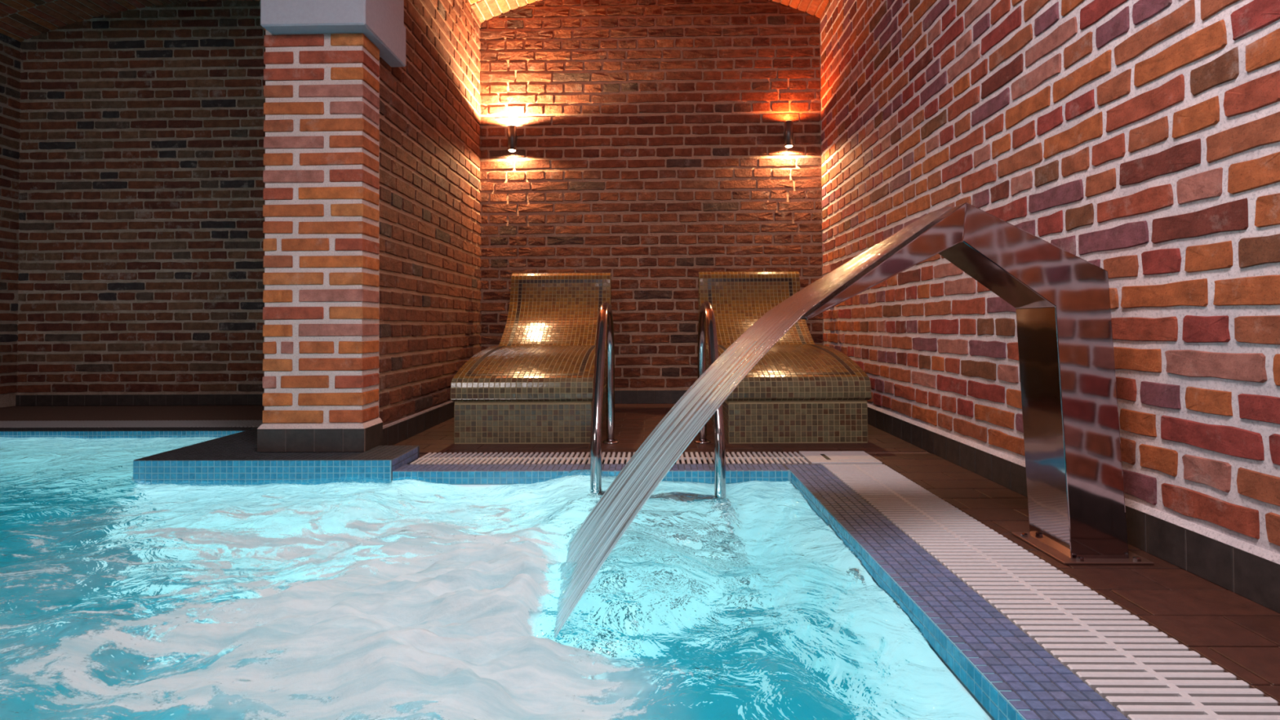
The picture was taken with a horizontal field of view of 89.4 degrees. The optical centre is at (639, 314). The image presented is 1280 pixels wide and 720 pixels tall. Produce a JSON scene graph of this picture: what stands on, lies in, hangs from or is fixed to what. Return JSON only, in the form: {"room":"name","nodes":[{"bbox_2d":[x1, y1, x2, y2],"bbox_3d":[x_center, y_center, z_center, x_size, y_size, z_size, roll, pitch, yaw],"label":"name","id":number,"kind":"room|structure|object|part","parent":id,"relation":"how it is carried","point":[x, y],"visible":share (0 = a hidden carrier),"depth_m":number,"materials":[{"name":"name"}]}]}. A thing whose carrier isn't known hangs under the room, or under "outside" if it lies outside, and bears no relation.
{"room":"indoor spa pool","nodes":[
{"label":"indoor spa pool","id":0,"kind":"room"},
{"bbox_2d":[0,32,20,408],"bbox_3d":[-4.606,-0.909,1.054,0.260,3.000,7.097,0,-1,1],"label":"wall","id":1,"kind":"structure","parent":0,"point":[10,47],"depth_m":4.52,"materials":[{"name":"brick"}]},
{"bbox_2d":[0,0,260,41],"bbox_3d":[-2.975,-2.167,3.818,3.081,0.452,1.947,0,-1,1],"label":"vault","id":2,"kind":"object","parent":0,"point":[20,20],"visible":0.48,"depth_m":4.48,"materials":[{"name":"brick"}]},
{"bbox_2d":[17,0,823,395],"bbox_3d":[-1.600,-0.916,4.664,6.231,3.100,0.262,0,-1,1],"label":"wall","id":3,"kind":"structure","parent":0,"point":[651,153],"depth_m":4.54,"materials":[{"name":"brick"}]},
{"bbox_2d":[15,394,262,405],"bbox_3d":[-2.942,0.602,4.540,2.933,0.075,0.012,0,-1,1],"label":"baseboard","id":4,"kind":"structure","parent":3,"relation":"attached to","point":[122,399],"depth_m":4.54,"materials":[{"name":"brown tile"}]},
{"bbox_2d":[507,124,516,151],"bbox_3d":[-0.885,-1.216,4.491,0.058,0.183,0.089,0,-1,1],"label":"wall lamp","id":5,"kind":"object","parent":3,"relation":"attached to","point":[512,132],"visible":1,"depth_m":4.45,"materials":[{"name":"grey metal"}]},
{"bbox_2d":[614,390,687,404],"bbox_3d":[0.079,0.575,4.481,2.361,0.093,0.012,0,-1,1],"label":"baseboard","id":6,"kind":"structure","parent":3,"relation":"attached to","point":[621,397],"depth_m":4.48,"materials":[{"name":"brown tile"}]},
{"bbox_2d":[783,120,793,147],"bbox_3d":[1.022,-1.236,4.454,0.058,0.185,0.089,0,-1,1],"label":"wall lamp","id":7,"kind":"object","parent":3,"relation":"attached to","point":[788,126],"visible":1,"depth_m":4.42,"materials":[{"name":"grey metal"}]},
{"bbox_2d":[378,0,481,428],"bbox_3d":[-1.305,-0.885,3.665,0.354,3.000,1.748,0,-1,1],"label":"wall","id":8,"kind":"structure","parent":0,"point":[430,219],"depth_m":3.50,"materials":[{"name":"brick"}]},
{"bbox_2d":[378,401,454,445],"bbox_3d":[-1.125,0.568,3.652,0.012,0.093,1.717,0,-1,1],"label":"baseboard","id":9,"kind":"structure","parent":8,"relation":"attached to","point":[393,434],"depth_m":3.26,"materials":[{"name":"brown tile"}]},
{"bbox_2d":[132,476,991,719],"bbox_3d":[-1.860,1.207,1.437,4.811,1.250,3.940,0,-1,1],"label":"basin","id":10,"kind":"object","parent":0,"point":[962,686],"visible":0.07,"depth_m":1.08,"materials":[{"name":"tile"}]},
{"bbox_2d":[0,426,258,438],"bbox_3d":[-3.087,1.273,3.490,2.377,1.300,0.122,0,-1,1],"label":"trim","id":11,"kind":"structure","parent":10,"relation":"attached to","point":[104,432],"depth_m":3.44,"materials":[{"name":"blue tile"}]},
{"bbox_2d":[0,435,988,719],"bbox_3d":[-1.858,0.614,1.447,4.801,0.105,3.920,0,-1,1],"label":"pool water","id":12,"kind":"object","parent":10,"relation":"in","point":[771,613],"visible":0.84,"depth_m":1.45,"materials":[{"name":"teal liquid"}]},
{"bbox_2d":[0,484,692,719],"bbox_3d":[-0.923,0.593,1.584,2.097,0.111,1.638,0,-1,1],"label":"foam","id":13,"kind":"object","parent":12,"relation":"on","point":[452,627],"visible":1,"depth_m":1.18,"materials":[{"name":"liquid"}]},
{"bbox_2d":[392,469,1030,719],"bbox_3d":[-0.197,0.602,1.369,1.516,0.059,2.150,0,-1,1],"label":"tiles","id":14,"kind":"structure","parent":10,"relation":"attached to","point":[995,704],"depth_m":1.55,"materials":[{"name":"blue tile"}]},
{"bbox_2d":[0,403,1279,706],"bbox_3d":[-1.636,0.724,1.019,5.881,0.300,7.197,0,-1,1],"label":"floor","id":15,"kind":"structure","parent":0,"point":[1237,634],"depth_m":1.91,"materials":[{"name":"tile"}]},
{"bbox_2d":[0,420,264,427],"bbox_3d":[-3.085,0.650,3.686,2.360,0.051,0.244,0,-1,1],"label":"grate","id":16,"kind":"object","parent":15,"relation":"in","point":[82,424],"visible":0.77,"depth_m":3.67,"materials":[{"name":"white plastic"}]},
{"bbox_2d":[450,272,611,444],"bbox_3d":[-0.532,0.162,3.654,0.661,0.897,1.365,0,-1,1],"label":"lounger","id":17,"kind":"object","parent":15,"relation":"on","point":[536,386],"visible":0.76,"depth_m":3.09,"materials":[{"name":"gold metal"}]},
{"bbox_2d":[409,451,808,464],"bbox_3d":[-0.124,0.622,2.668,1.610,0.061,0.226,0,-1,1],"label":"grate","id":18,"kind":"object","parent":15,"relation":"in","point":[429,458],"visible":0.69,"depth_m":2.66,"materials":[{"name":"white plastic"}]},
{"bbox_2d":[590,301,725,497],"bbox_3d":[0.070,0.743,2.612,0.506,1.594,0.860,0,-1,1],"label":"pool ladder","id":19,"kind":"object","parent":15,"relation":"attached to","point":[605,345],"visible":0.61,"depth_m":2.43,"materials":[{"name":"silver metal"}]},
{"bbox_3d":[-0.143,0.745,2.614,0.039,1.594,0.826,0,-1,1],"label":"handrail","id":20,"kind":"part","parent":19,"relation":"part of","materials":[{"name":"silver metal"}]},
{"bbox_3d":[0.283,0.742,2.606,0.039,1.594,0.826,0,-1,1],"label":"handrail","id":21,"kind":"part","parent":19,"relation":"part of","materials":[{"name":"silver metal"}]},
{"bbox_2d":[697,271,871,443],"bbox_3d":[0.722,0.155,3.629,0.661,0.897,1.365,0,-1,0],"label":"lounger","id":22,"kind":"object","parent":15,"relation":"on","point":[802,390],"visible":0.67,"depth_m":2.97,"materials":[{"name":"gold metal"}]},
{"bbox_2d":[799,451,882,465],"bbox_3d":[0.815,0.590,2.650,0.276,0.017,0.225,0,-1,1],"label":"cover","id":23,"kind":"object","parent":15,"relation":"on","point":[822,458],"visible":0.94,"depth_m":2.62,"materials":[{"name":"white plastic"}]},
{"bbox_2d":[800,202,1154,564],"bbox_3d":[0.755,0.155,1.576,0.803,0.826,0.464,0,-1,1],"label":"spout","id":24,"kind":"object","parent":15,"relation":"on","point":[1060,299],"visible":0.91,"depth_m":1.49,"materials":[{"name":"silver metal"}]},
{"bbox_2d":[554,206,951,639],"bbox_3d":[0.271,0.176,1.527,0.944,0.855,0.540,0,-1,-8],"label":"water stream","id":25,"kind":"object","parent":24,"relation":"attached to","point":[600,532],"visible":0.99,"depth_m":1.46,"materials":[{"name":"clear liquid"}]},
{"bbox_3d":[1.059,0.564,1.563,0.200,0.005,0.215,0,-1,1],"label":"plate","id":26,"kind":"part","parent":24,"relation":"part of","materials":[{"name":"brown metal"}]},
{"bbox_2d":[822,463,1279,719],"bbox_3d":[0.809,0.596,1.400,0.241,0.061,2.250,0,-1,1],"label":"grate","id":27,"kind":"object","parent":15,"relation":"in","point":[1144,673],"visible":0.91,"depth_m":1.18,"materials":[{"name":"white plastic"}]},
{"bbox_2d":[468,0,829,22],"bbox_3d":[0.048,-2.268,3.761,2.552,0.425,1.947,0,-1,1],"label":"vault","id":28,"kind":"object","parent":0,"point":[484,10],"visible":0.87,"depth_m":4.44,"materials":[{"name":"brick"}]},
{"bbox_2d":[819,0,1279,564],"bbox_3d":[1.315,-0.943,1.064,0.262,3.000,7.347,0,-1,1],"label":"wall","id":29,"kind":"structure","parent":0,"point":[1139,140],"depth_m":1.70,"materials":[{"name":"brick"}]},
{"bbox_2d":[866,407,1279,613],"bbox_3d":[1.224,0.533,2.367,0.012,0.093,4.197,0,-1,1],"label":"baseboard","id":30,"kind":"structure","parent":29,"relation":"attached to","point":[1255,578],"depth_m":1.48,"materials":[{"name":"brown tile"}]},
{"bbox_3d":[-1.856,1.857,1.426,4.811,0.050,3.940,0,-1,1],"label":"floor","id":31,"kind":"structure","parent":0,"visible":0},
{"bbox_2d":[133,427,419,482],"bbox_3d":[-1.415,1.232,2.965,0.992,1.345,1.067,0,-1,1],"label":"platform","id":32,"kind":"object","parent":31,"relation":"on","point":[235,457],"visible":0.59,"depth_m":2.45,"materials":[{"name":"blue tile"}]},
{"bbox_2d":[257,27,382,429],"bbox_3d":[-1.325,-0.745,2.701,0.434,2.598,0.183,0,-1,1],"label":"pillar","id":33,"kind":"structure","parent":32,"relation":"on","point":[321,158],"depth_m":2.62,"materials":[{"name":"brick"}]},
{"bbox_2d":[257,422,382,452],"bbox_3d":[-1.318,0.508,2.679,0.434,0.093,0.179,0,-1,1],"label":"baseboard","id":34,"kind":"structure","parent":33,"relation":"attached to","point":[273,440],"depth_m":2.59,"materials":[{"name":"brown tile"}]},
{"bbox_2d":[260,0,405,66],"bbox_3d":[-1.297,-1.620,2.783,0.422,0.958,0.430,0,-1,1],"label":"capital","id":35,"kind":"object","parent":33,"relation":"on","point":[381,21],"visible":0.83,"depth_m":2.57,"materials":[{"name":"paint"}]},
{"bbox_2d":[394,463,1128,719],"bbox_3d":[-0.139,1.215,0.988,1.640,1.300,3.110,0,-1,1],"label":"trim","id":36,"kind":"structure","parent":31,"relation":"on","point":[1043,686],"depth_m":1.24,"materials":[{"name":"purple tile"}]}
]}

